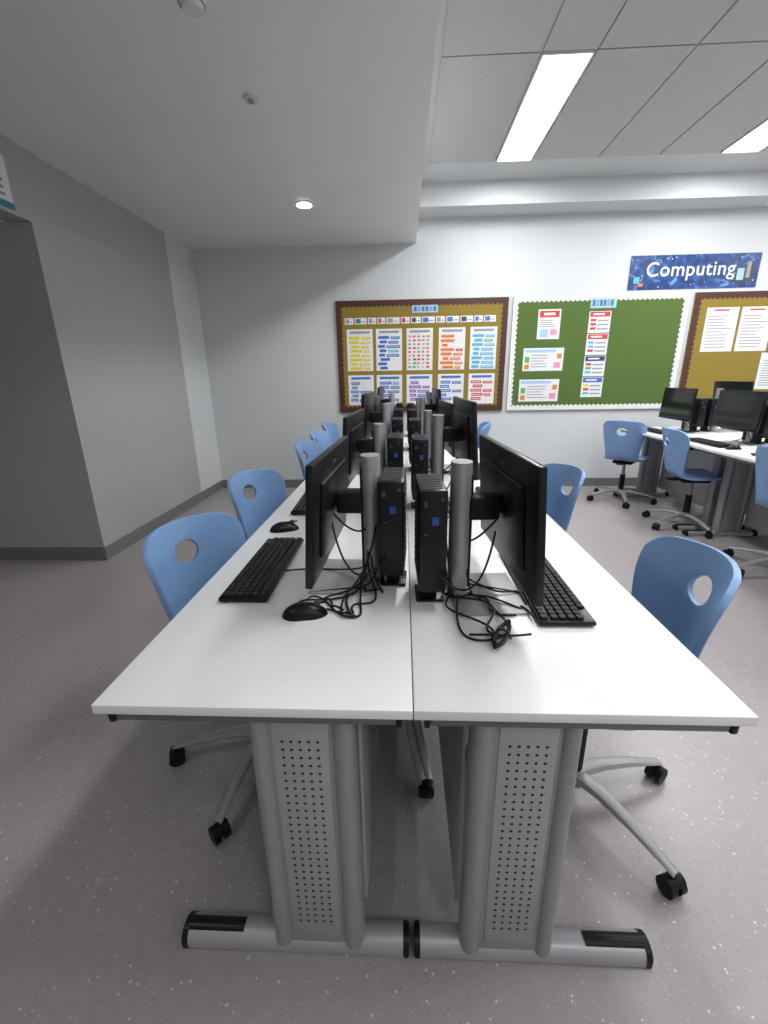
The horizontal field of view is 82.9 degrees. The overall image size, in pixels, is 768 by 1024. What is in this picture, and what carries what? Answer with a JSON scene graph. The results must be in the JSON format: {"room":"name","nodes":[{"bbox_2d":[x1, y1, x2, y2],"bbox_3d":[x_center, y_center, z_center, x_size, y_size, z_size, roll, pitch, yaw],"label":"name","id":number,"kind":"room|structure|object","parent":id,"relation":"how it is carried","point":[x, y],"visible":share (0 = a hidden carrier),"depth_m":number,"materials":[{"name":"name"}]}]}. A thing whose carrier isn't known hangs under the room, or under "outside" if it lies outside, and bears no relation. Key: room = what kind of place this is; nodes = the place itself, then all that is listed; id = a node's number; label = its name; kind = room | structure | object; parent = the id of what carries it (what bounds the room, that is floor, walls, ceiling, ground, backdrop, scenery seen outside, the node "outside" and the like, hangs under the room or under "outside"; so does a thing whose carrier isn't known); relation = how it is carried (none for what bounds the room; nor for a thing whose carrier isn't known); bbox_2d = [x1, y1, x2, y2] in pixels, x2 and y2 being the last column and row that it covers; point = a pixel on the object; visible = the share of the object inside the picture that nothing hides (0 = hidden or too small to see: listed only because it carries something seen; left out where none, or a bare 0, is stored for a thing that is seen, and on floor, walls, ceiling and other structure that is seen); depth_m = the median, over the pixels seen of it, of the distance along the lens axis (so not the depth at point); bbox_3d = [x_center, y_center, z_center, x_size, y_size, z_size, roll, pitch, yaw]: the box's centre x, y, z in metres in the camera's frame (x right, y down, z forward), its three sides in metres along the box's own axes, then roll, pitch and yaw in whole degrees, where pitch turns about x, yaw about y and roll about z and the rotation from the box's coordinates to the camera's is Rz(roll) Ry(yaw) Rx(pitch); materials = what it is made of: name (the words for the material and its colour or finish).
{"room":"computer lab","nodes":[
{"label":"computer lab","id":0,"kind":"room"},
{"bbox_2d":[0,135,221,546],"bbox_3d":[-3.241,-0.599,1.333,2.075,3.050,7.779,0,17,3],"label":"wall","id":1,"kind":"structure","parent":0,"point":[130,287],"depth_m":3.23,"materials":[{"name":"white paint"}]},
{"bbox_2d":[0,154,15,210],"bbox_3d":[-2.169,-1.726,2.003,0.010,0.270,1.020,0,17,3],"label":"wall sign","id":2,"kind":"object","parent":1,"relation":"attached to","point":[6,200],"visible":1,"depth_m":2.46,"materials":[{"name":"white paper"}]},
{"bbox_2d":[0,547,107,559],"bbox_3d":[-3.067,0.319,3.336,1.937,0.100,0.012,0,17,3],"label":"baseboard","id":3,"kind":"structure","parent":1,"relation":"attached to","point":[6,553],"depth_m":3.31,"materials":[{"name":"grey plastic"}]},
{"bbox_2d":[106,480,223,559],"bbox_3d":[-2.058,-0.019,4.366,0.012,0.100,2.239,0,17,3],"label":"baseboard","id":4,"kind":"structure","parent":1,"relation":"attached to","point":[126,541],"depth_m":3.99,"materials":[{"name":"grey plastic"}]},
{"bbox_2d":[0,0,439,249],"bbox_3d":[-1.028,-1.859,0.841,2.396,0.420,7.779,0,17,3],"label":"ceiling","id":5,"kind":"structure","parent":0,"point":[141,103],"depth_m":2.24,"materials":[{"name":"white paint"}]},
{"bbox_2d":[176,0,207,17],"bbox_3d":[-0.697,-1.847,1.575,0.120,0.050,0.120,0,17,3],"label":"smoke detector","id":6,"kind":"object","parent":5,"relation":"attached to","point":[191,8],"visible":1,"depth_m":1.57,"materials":[{"name":"white plastic"}]},
{"bbox_2d":[243,93,257,104],"bbox_3d":[-0.661,-2.046,2.161,0.070,0.020,0.070,0,17,3],"label":"ceiling sensor","id":7,"kind":"object","parent":5,"relation":"attached to","point":[251,99],"depth_m":2.15,"materials":[{"name":"white plastic"}]},
{"bbox_2d":[295,201,312,208],"bbox_3d":[-0.642,-2.467,3.497,0.140,0.012,0.140,0,17,3],"label":"recessed light","id":8,"kind":"object","parent":5,"relation":"in","point":[301,204],"depth_m":3.47,"materials":[{"name":"white plastic"}]},
{"bbox_2d":[0,486,767,1023],"bbox_3d":[0.792,0.895,1.620,10.200,0.100,8.179,0,17,3],"label":"floor","id":9,"kind":"structure","parent":0,"point":[107,850],"depth_m":1.23,"materials":[{"name":"plastic"}]},
{"bbox_2d":[143,512,252,846],"bbox_3d":[-0.444,0.471,1.442,0.658,0.855,0.658,0,17,3],"label":"swivel chair","id":10,"kind":"object","parent":9,"relation":"on","point":[217,537],"visible":0.21,"depth_m":1.45,"materials":[{"name":"blue plastic"}]},
{"bbox_2d":[91,488,412,957],"bbox_3d":[-0.201,0.464,1.646,0.582,0.740,1.598,0,17,3],"label":"computer desk","id":11,"kind":"object","parent":9,"relation":"on","point":[302,689],"visible":0.75,"depth_m":0.93,"materials":[{"name":"white laminate"}]},
{"bbox_2d":[218,537,303,602],"bbox_3d":[-0.358,0.163,1.338,0.130,0.022,0.440,0,17,3],"label":"keyboard","id":12,"kind":"object","parent":11,"relation":"on","point":[257,581],"visible":1,"depth_m":1.26,"materials":[{"name":"black plastic"}]},
{"bbox_2d":[270,520,298,532],"bbox_3d":[-0.383,0.051,1.672,0.112,0.038,0.056,-6,18,-16],"label":"computer mouse","id":13,"kind":"object","parent":11,"relation":"on","point":[284,526],"visible":1,"depth_m":1.65,"materials":[{"name":"black plastic"}]},
{"bbox_2d":[290,493,304,514],"bbox_3d":[-0.331,-0.061,2.054,0.130,0.022,0.440,-1,17,1],"label":"keyboard","id":14,"kind":"object","parent":11,"relation":"on","point":[299,509],"visible":0.17,"depth_m":1.88,"materials":[{"name":"black plastic"}]},
{"bbox_2d":[282,599,327,621],"bbox_3d":[-0.195,0.236,1.069,0.112,0.038,0.056,-3,17,-7],"label":"computer mouse","id":15,"kind":"object","parent":11,"relation":"on","point":[299,611],"visible":1,"depth_m":1.05,"materials":[{"name":"black plastic"}]},
{"bbox_2d":[285,512,387,617],"bbox_3d":[-0.142,0.112,1.151,0.330,0.221,0.279,0,17,3],"label":"cable bundle","id":16,"kind":"object","parent":11,"relation":"on","point":[362,576],"visible":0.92,"depth_m":1.15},
{"bbox_2d":[305,435,381,595],"bbox_3d":[-0.103,0.009,1.218,0.191,0.380,0.496,0,17,5],"label":"monitor","id":17,"kind":"object","parent":11,"relation":"on","point":[327,492],"visible":0.87,"depth_m":1.17,"materials":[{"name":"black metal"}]},
{"bbox_2d":[342,408,384,486],"bbox_3d":[-0.089,-0.244,1.979,0.191,0.410,0.496,1,17,5],"label":"monitor","id":18,"kind":"object","parent":11,"relation":"on","point":[353,423],"visible":0.64,"depth_m":1.92,"materials":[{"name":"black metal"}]},
{"bbox_2d":[378,467,406,585],"bbox_3d":[0.026,0.045,1.210,0.072,0.312,0.186,0,17,4],"label":"desktop computer","id":19,"kind":"object","parent":11,"relation":"on","point":[392,482],"visible":0.99,"depth_m":1.12,"materials":[{"name":"black plastic"}]},
{"bbox_2d":[387,433,403,466],"bbox_3d":[0.053,-0.193,1.973,0.072,0.312,0.186,0,17,4],"label":"desktop computer","id":20,"kind":"object","parent":11,"relation":"on","point":[395,441],"visible":0.62,"depth_m":1.86,"materials":[{"name":"black plastic"}]},
{"bbox_2d":[227,468,285,540],"bbox_3d":[-0.446,0.246,2.165,0.663,0.855,0.637,0,17,3],"label":"swivel chair","id":21,"kind":"object","parent":9,"relation":"on","point":[268,485],"visible":0.3,"depth_m":2.23,"materials":[{"name":"blue plastic"}]},
{"bbox_2d":[294,440,324,479],"bbox_3d":[-0.365,-0.082,3.211,0.646,0.856,0.676,0,17,3],"label":"swivel chair","id":22,"kind":"object","parent":9,"relation":"on","point":[312,449],"visible":0.2,"depth_m":3.23,"materials":[{"name":"blue plastic"}]},
{"bbox_2d":[309,430,332,449],"bbox_3d":[-0.324,-0.277,3.836,0.655,0.855,0.658,0,17,3],"label":"swivel chair","id":23,"kind":"object","parent":9,"relation":"on","point":[322,436],"visible":0.14,"depth_m":3.90,"materials":[{"name":"blue plastic"}]},
{"bbox_2d":[321,423,339,443],"bbox_3d":[-0.314,-0.480,4.486,0.654,0.855,0.658,0,17,3],"label":"swivel chair","id":24,"kind":"object","parent":9,"relation":"on","point":[332,429],"visible":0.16,"depth_m":4.55,"materials":[{"name":"blue plastic"}]},
{"bbox_2d":[298,443,405,487],"bbox_3d":[-0.133,-0.013,3.171,0.582,0.740,1.598,0,17,3],"label":"computer desk","id":25,"kind":"object","parent":9,"relation":"on","point":[355,483],"visible":0.02,"depth_m":2.44,"materials":[{"name":"white laminate"}]},
{"bbox_2d":[361,391,389,466],"bbox_3d":[-0.056,-0.509,2.734,0.191,0.465,0.496,1,17,5],"label":"monitor","id":26,"kind":"object","parent":25,"relation":"on","point":[367,399],"visible":0.51,"depth_m":2.67,"materials":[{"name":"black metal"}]},
{"bbox_2d":[371,395,392,437],"bbox_3d":[-0.021,-0.721,3.505,0.191,0.410,0.496,1,17,5],"label":"monitor","id":27,"kind":"object","parent":25,"relation":"on","point":[377,399],"visible":0.18,"depth_m":3.45,"materials":[{"name":"silver metal"}]},
{"bbox_2d":[392,417,403,466],"bbox_3d":[0.087,-0.431,2.736,0.072,0.312,0.186,0,17,4],"label":"desktop computer","id":28,"kind":"object","parent":25,"relation":"on","point":[397,422],"visible":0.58,"depth_m":2.62,"materials":[{"name":"black plastic"}]},
{"bbox_2d":[394,408,403,447],"bbox_3d":[0.121,-0.670,3.499,0.072,0.312,0.186,0,17,4],"label":"desktop computer","id":29,"kind":"object","parent":25,"relation":"on","point":[398,412],"visible":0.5,"depth_m":3.38,"materials":[{"name":"black plastic"}]},
{"bbox_2d":[405,431,407,520],"bbox_3d":[0.503,-0.379,4.313,0.582,0.740,0.848,0,17,3],"label":"computer desk","id":30,"kind":"object","parent":9,"relation":"on","point":[406,432],"visible":0.02,"depth_m":4.08,"materials":[{"name":"white laminate"}]},
{"bbox_2d":[407,403,413,436],"bbox_3d":[0.256,-0.890,4.200,0.072,0.312,0.186,0,17,2],"label":"desktop computer","id":31,"kind":"object","parent":30,"relation":"on","point":[409,405],"visible":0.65,"depth_m":4.08,"materials":[{"name":"black plastic"}]},
{"bbox_2d":[416,391,432,417],"bbox_3d":[0.403,-0.943,4.194,0.191,0.410,0.496,-1,17,-1],"label":"monitor","id":32,"kind":"object","parent":30,"relation":"on","point":[428,394],"visible":0.21,"depth_m":4.14,"materials":[{"name":"silver metal"}]},
{"bbox_2d":[418,779,433,798],"bbox_3d":[0.137,0.895,1.411,0.050,0.046,0.045,0,17,3],"label":"box","id":33,"kind":"object","parent":9,"relation":"on","point":[426,789],"visible":1,"depth_m":1.39,"materials":[{"name":"black plastic"}]},
{"bbox_2d":[405,574,432,785],"bbox_3d":[0.102,0.539,1.399,0.072,0.702,0.199,-8,19,-21],"label":"cable conduit","id":34,"kind":"object","parent":33,"relation":"attached to","point":[418,749],"visible":0.42,"depth_m":1.46,"materials":[{"name":"grey metal"}]},
{"bbox_2d":[405,443,479,521],"bbox_3d":[0.451,-0.014,3.145,0.582,0.740,1.598,0,17,3],"label":"computer desk","id":35,"kind":"object","parent":9,"relation":"on","point":[447,457],"visible":0.02,"depth_m":2.76,"materials":[{"name":"white laminate"}]},
{"bbox_2d":[408,408,416,449],"bbox_3d":[0.222,-0.652,3.437,0.072,0.312,0.186,0,17,2],"label":"desktop computer","id":36,"kind":"object","parent":35,"relation":"on","point":[412,413],"visible":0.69,"depth_m":3.32,"materials":[{"name":"black plastic"}]},
{"bbox_2d":[409,418,420,470],"bbox_3d":[0.188,-0.414,2.674,0.072,0.312,0.186,0,17,2],"label":"desktop computer","id":37,"kind":"object","parent":35,"relation":"on","point":[414,423],"visible":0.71,"depth_m":2.56,"materials":[{"name":"black plastic"}]},
{"bbox_2d":[419,388,440,433],"bbox_3d":[0.369,-0.730,3.421,0.191,0.465,0.496,-1,17,1],"label":"monitor","id":38,"kind":"object","parent":35,"relation":"on","point":[436,393],"visible":0.44,"depth_m":3.36,"materials":[{"name":"silver metal"}]},
{"bbox_2d":[423,399,454,472],"bbox_3d":[0.336,-0.466,2.668,0.191,0.410,0.496,-1,17,-1],"label":"monitor","id":39,"kind":"object","parent":35,"relation":"on","point":[445,408],"visible":0.47,"depth_m":2.61,"materials":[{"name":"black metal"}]},
{"bbox_2d":[428,458,450,474],"bbox_3d":[0.323,-0.353,2.614,0.214,0.219,0.316,-11,20,-29],"label":"cable bundle","id":40,"kind":"object","parent":35,"relation":"on","point":[449,471],"visible":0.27,"depth_m":2.59,"materials":[{"name":"black plastic"}]},
{"bbox_2d":[477,422,491,447],"bbox_3d":[0.766,-0.463,4.375,0.666,0.855,0.640,0,17,3],"label":"swivel chair","id":41,"kind":"object","parent":9,"relation":"on","point":[484,427],"visible":0.18,"depth_m":4.17,"materials":[{"name":"blue plastic"}]},
{"bbox_2d":[544,463,585,531],"bbox_3d":[0.686,0.190,2.286,0.663,0.855,0.637,0,17,3],"label":"swivel chair","id":42,"kind":"object","parent":9,"relation":"on","point":[560,506],"visible":0.2,"depth_m":2.23,"materials":[{"name":"blue plastic"}]},
{"bbox_2d":[407,487,758,968],"bbox_3d":[0.383,0.463,1.619,0.582,0.740,1.598,0,17,3],"label":"computer desk","id":43,"kind":"object","parent":9,"relation":"on","point":[525,704],"visible":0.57,"depth_m":0.90,"materials":[{"name":"white laminate"}]},
{"bbox_2d":[411,434,428,508],"bbox_3d":[0.154,-0.175,1.911,0.072,0.312,0.186,0,17,2],"label":"desktop computer","id":44,"kind":"object","parent":43,"relation":"on","point":[419,442],"visible":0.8,"depth_m":1.81,"materials":[{"name":"black plastic"}]},
{"bbox_2d":[414,474,447,601],"bbox_3d":[0.117,0.072,1.120,0.072,0.312,0.186,-1,17,1],"label":"desktop computer","id":45,"kind":"object","parent":43,"relation":"on","point":[431,494],"visible":0.99,"depth_m":1.03,"materials":[{"name":"black plastic"}]},
{"bbox_2d":[430,456,457,517],"bbox_3d":[0.271,-0.114,1.855,0.249,0.221,0.250,0,17,3],"label":"cable bundle","id":46,"kind":"object","parent":43,"relation":"on","point":[457,456],"visible":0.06,"depth_m":1.89,"materials":[{"name":"black plastic"}]},
{"bbox_2d":[431,396,478,509],"bbox_3d":[0.301,-0.253,1.895,0.191,0.465,0.496,-1,17,1],"label":"monitor","id":47,"kind":"object","parent":43,"relation":"on","point":[464,433],"visible":0.65,"depth_m":1.83,"materials":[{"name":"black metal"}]},
{"bbox_2d":[439,519,534,648],"bbox_3d":[0.226,0.144,1.030,0.265,0.221,0.288,6,19,22],"label":"cable bundle","id":48,"kind":"object","parent":43,"relation":"on","point":[494,634],"visible":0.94,"depth_m":1.05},
{"bbox_2d":[446,434,547,616],"bbox_3d":[0.261,0.031,1.106,0.191,0.393,0.496,-1,17,-1],"label":"monitor","id":49,"kind":"object","parent":43,"relation":"on","point":[513,486],"visible":0.88,"depth_m":1.06,"materials":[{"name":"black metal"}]},
{"bbox_2d":[506,557,596,625],"bbox_3d":[0.432,0.191,1.207,0.130,0.022,0.440,0,17,3],"label":"keyboard","id":50,"kind":"object","parent":43,"relation":"on","point":[561,607],"visible":0.48,"depth_m":1.06,"materials":[{"name":"black plastic"}]},
{"bbox_2d":[465,536,741,899],"bbox_3d":[0.602,0.499,1.299,0.663,0.855,0.651,0,17,3],"label":"swivel chair","id":51,"kind":"object","parent":9,"relation":"on","point":[667,568],"visible":0.37,"depth_m":1.22,"materials":[{"name":"blue plastic"}]},
{"bbox_2d":[587,420,656,508],"bbox_3d":[2.482,-0.532,4.508,0.644,0.855,0.659,0,17,3],"label":"swivel chair","id":52,"kind":"object","parent":9,"relation":"on","point":[624,450],"visible":1,"depth_m":4.33,"materials":[{"name":"blue plastic"}]},
{"bbox_2d":[613,427,741,530],"bbox_3d":[2.774,-0.369,4.163,0.582,0.740,1.248,0,17,3],"label":"computer desk","id":53,"kind":"object","parent":9,"relation":"on","point":[706,495],"visible":0.55,"depth_m":4.15,"materials":[{"name":"grey metal"}]},
{"bbox_2d":[647,427,661,433],"bbox_3d":[2.650,-0.800,4.270,0.130,0.022,0.440,0,17,3],"label":"keyboard","id":54,"kind":"object","parent":53,"relation":"on","point":[649,429],"visible":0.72,"depth_m":4.21,"materials":[{"name":"black plastic"}]},
{"bbox_2d":[658,387,698,432],"bbox_3d":[2.867,-0.985,4.202,0.191,0.410,0.496,0,17,3],"label":"monitor","id":55,"kind":"object","parent":53,"relation":"on","point":[677,403],"visible":0.91,"depth_m":4.16,"materials":[{"name":"black plastic"}]},
{"bbox_2d":[678,422,696,433],"bbox_3d":[2.895,-0.877,4.165,0.245,0.220,0.272,0,17,3],"label":"cable bundle","id":56,"kind":"object","parent":53,"relation":"on","point":[691,431],"visible":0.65,"depth_m":4.17,"materials":[{"name":"black plastic"}]},
{"bbox_2d":[688,398,707,431],"bbox_3d":[3.015,-0.938,4.209,0.072,0.312,0.186,0,17,3],"label":"desktop computer","id":57,"kind":"object","parent":53,"relation":"on","point":[699,411],"visible":0.77,"depth_m":4.14,"materials":[{"name":"black plastic"}]},
{"bbox_2d":[689,437,732,447],"bbox_3d":[2.616,-0.561,3.507,0.130,0.022,0.440,0,17,3],"label":"keyboard","id":58,"kind":"object","parent":53,"relation":"on","point":[717,444],"visible":0.96,"depth_m":3.46,"materials":[{"name":"black plastic"}]},
{"bbox_2d":[711,390,767,445],"bbox_3d":[2.833,-0.747,3.439,0.191,0.410,0.496,0,17,3],"label":"monitor","id":59,"kind":"object","parent":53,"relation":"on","point":[743,411],"visible":0.91,"depth_m":3.40,"materials":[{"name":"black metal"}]},
{"bbox_2d":[751,403,767,443],"bbox_3d":[2.982,-0.700,3.446,0.072,0.312,0.186,0,17,3],"label":"desktop computer","id":60,"kind":"object","parent":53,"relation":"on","point":[763,428],"visible":0.35,"depth_m":3.38,"materials":[{"name":"black plastic"}]},
{"bbox_2d":[642,427,722,538],"bbox_3d":[2.635,-0.279,3.688,0.663,0.855,0.637,0,17,3],"label":"swivel chair","id":61,"kind":"object","parent":9,"relation":"on","point":[676,452],"visible":0.89,"depth_m":3.64,"materials":[{"name":"blue plastic"}]},
{"bbox_2d":[666,427,765,529],"bbox_3d":[3.358,-0.370,4.136,0.582,0.740,1.248,0,17,3],"label":"computer desk","id":62,"kind":"object","parent":9,"relation":"on","point":[738,434],"visible":0.15,"depth_m":4.01,"materials":[{"name":"white laminate"}]},
{"bbox_2d":[697,398,717,431],"bbox_3d":[3.119,-0.939,4.205,0.072,0.312,0.186,0,17,3],"label":"desktop computer","id":63,"kind":"object","parent":62,"relation":"on","point":[712,402],"visible":0.62,"depth_m":4.13,"materials":[{"name":"black plastic"}]},
{"bbox_2d":[708,381,753,431],"bbox_3d":[3.265,-1.012,4.176,0.191,0.465,0.496,0,17,3],"label":"monitor","id":64,"kind":"object","parent":62,"relation":"on","point":[718,385],"visible":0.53,"depth_m":4.13,"materials":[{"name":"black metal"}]},
{"bbox_2d":[682,444,767,535],"bbox_3d":[2.715,0.048,2.828,0.582,0.740,1.548,0,17,3],"label":"computer desk","id":65,"kind":"object","parent":9,"relation":"on","point":[739,471],"visible":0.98,"depth_m":3.46,"materials":[{"name":"grey metal"}]},
{"bbox_2d":[725,444,741,449],"bbox_3d":[2.604,-0.485,3.237,0.112,0.038,0.056,0,17,3],"label":"computer mouse","id":66,"kind":"object","parent":65,"relation":"on","point":[730,447],"visible":1,"depth_m":3.22,"materials":[{"name":"black plastic"}]},
{"bbox_2d":[732,432,763,446],"bbox_3d":[2.885,-0.642,3.412,0.216,0.221,0.250,-7,18,-17],"label":"cable bundle","id":67,"kind":"object","parent":65,"relation":"on","point":[752,438],"visible":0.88,"depth_m":3.44,"materials":[{"name":"black plastic"}]},
{"bbox_2d":[722,445,767,576],"bbox_3d":[2.630,0.006,2.773,0.660,0.855,0.657,0,17,3],"label":"swivel chair","id":68,"kind":"object","parent":9,"relation":"on","point":[761,453],"visible":0.98,"depth_m":2.80,"materials":[{"name":"blue plastic"}]},
{"bbox_2d":[753,530,767,535],"bbox_3d":[3.298,0.047,2.801,0.582,0.740,1.548,0,17,3],"label":"computer desk","id":69,"kind":"object","parent":9,"relation":"on","point":[757,533],"visible":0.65,"depth_m":3.56,"materials":[{"name":"grey metal"}]},
{"bbox_3d":[-0.081,-0.378,4.340,0.582,0.740,0.848,0,17,3],"label":"computer desk","id":70,"kind":"object","parent":9,"relation":"on","visible":0},
{"bbox_2d":[377,386,394,416],"bbox_3d":[0.012,-0.986,4.260,0.191,0.465,0.496,1,17,5],"label":"monitor","id":71,"kind":"object","parent":70,"relation":"on","point":[380,390],"visible":0.43,"depth_m":4.20,"materials":[{"name":"silver metal"}]},
{"bbox_2d":[396,402,402,407],"bbox_3d":[0.155,-0.908,4.262,0.072,0.312,0.186,0,17,4],"label":"desktop computer","id":72,"kind":"object","parent":70,"relation":"on","point":[399,404],"visible":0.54,"depth_m":4.14,"materials":[{"name":"black plastic"}]},
{"bbox_2d":[192,207,767,479],"bbox_3d":[1.897,-1.839,4.874,8.275,3.150,0.150,0,17,3],"label":"wall","id":73,"kind":"structure","parent":0,"point":[268,314],"depth_m":4.71,"materials":[{"name":"white paint"}]},
{"bbox_2d":[335,297,508,411],"bbox_3d":[0.413,-1.735,4.878,1.870,1.185,0.027,0,17,3],"label":"notice board","id":74,"kind":"object","parent":73,"relation":"attached to","point":[410,348],"visible":0.93,"depth_m":4.84,"materials":[{"name":"fabric"}]},
{"bbox_2d":[223,477,659,487],"bbox_3d":[1.923,-0.359,5.250,7.863,0.100,0.012,0,17,3],"label":"baseboard","id":75,"kind":"structure","parent":73,"relation":"attached to","point":[295,483],"depth_m":5.22,"materials":[{"name":"grey plastic"}]},
{"bbox_2d":[506,292,690,409],"bbox_3d":[2.314,-1.739,4.792,1.835,1.185,0.027,0,17,3],"label":"notice board","id":76,"kind":"object","parent":73,"relation":"attached to","point":[608,351],"visible":0.95,"depth_m":4.77,"materials":[{"name":"fabric"}]},
{"bbox_2d":[627,252,762,289],"bbox_3d":[3.221,-2.500,4.523,1.305,0.320,0.010,0,17,3],"label":"banner","id":77,"kind":"object","parent":73,"relation":"attached to","point":[719,270],"visible":1,"depth_m":4.52,"materials":[{"name":"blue paper"}]},
{"bbox_2d":[678,291,767,402],"bbox_3d":[4.234,-1.743,4.706,1.890,1.185,0.026,0,17,3],"label":"notice board","id":78,"kind":"object","parent":73,"relation":"attached to","point":[727,339],"visible":0.71,"depth_m":4.69,"materials":[{"name":"fabric"}]},
{"bbox_2d":[419,170,767,217],"bbox_3d":[3.062,-3.084,4.187,5.479,0.200,0.319,0,17,3],"label":"ceiling bulkhead","id":79,"kind":"object","parent":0,"point":[725,189],"depth_m":4.11,"materials":[{"name":"white paint"}]},
{"bbox_2d":[422,0,767,181],"bbox_3d":[2.927,-2.116,0.585,5.729,0.100,7.779,0,17,3],"label":"ceiling","id":80,"kind":"structure","parent":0,"point":[702,162],"depth_m":3.84,"materials":[{"name":"paint"}]},
{"bbox_2d":[496,49,595,161],"bbox_3d":[1.076,-2.803,3.085,0.298,0.020,1.308,0,17,3],"label":"ceiling light panel","id":81,"kind":"object","parent":80,"relation":"in","point":[556,74],"depth_m":2.89,"materials":[{"name":"white plastic"}]},
{"bbox_2d":[429,0,767,163],"bbox_3d":[2.837,-2.024,0.482,5.187,0.012,6.588,0,17,3],"label":"ceiling tiles","id":82,"kind":"structure","parent":80,"relation":"attached to","point":[717,93],"depth_m":2.66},
{"bbox_2d":[720,118,767,153],"bbox_3d":[2.929,-2.807,3.001,0.308,0.020,1.308,0,17,3],"label":"ceiling light panel","id":83,"kind":"object","parent":80,"relation":"in","point":[755,140],"depth_m":3.47,"materials":[{"name":"white plastic"}]}
]}

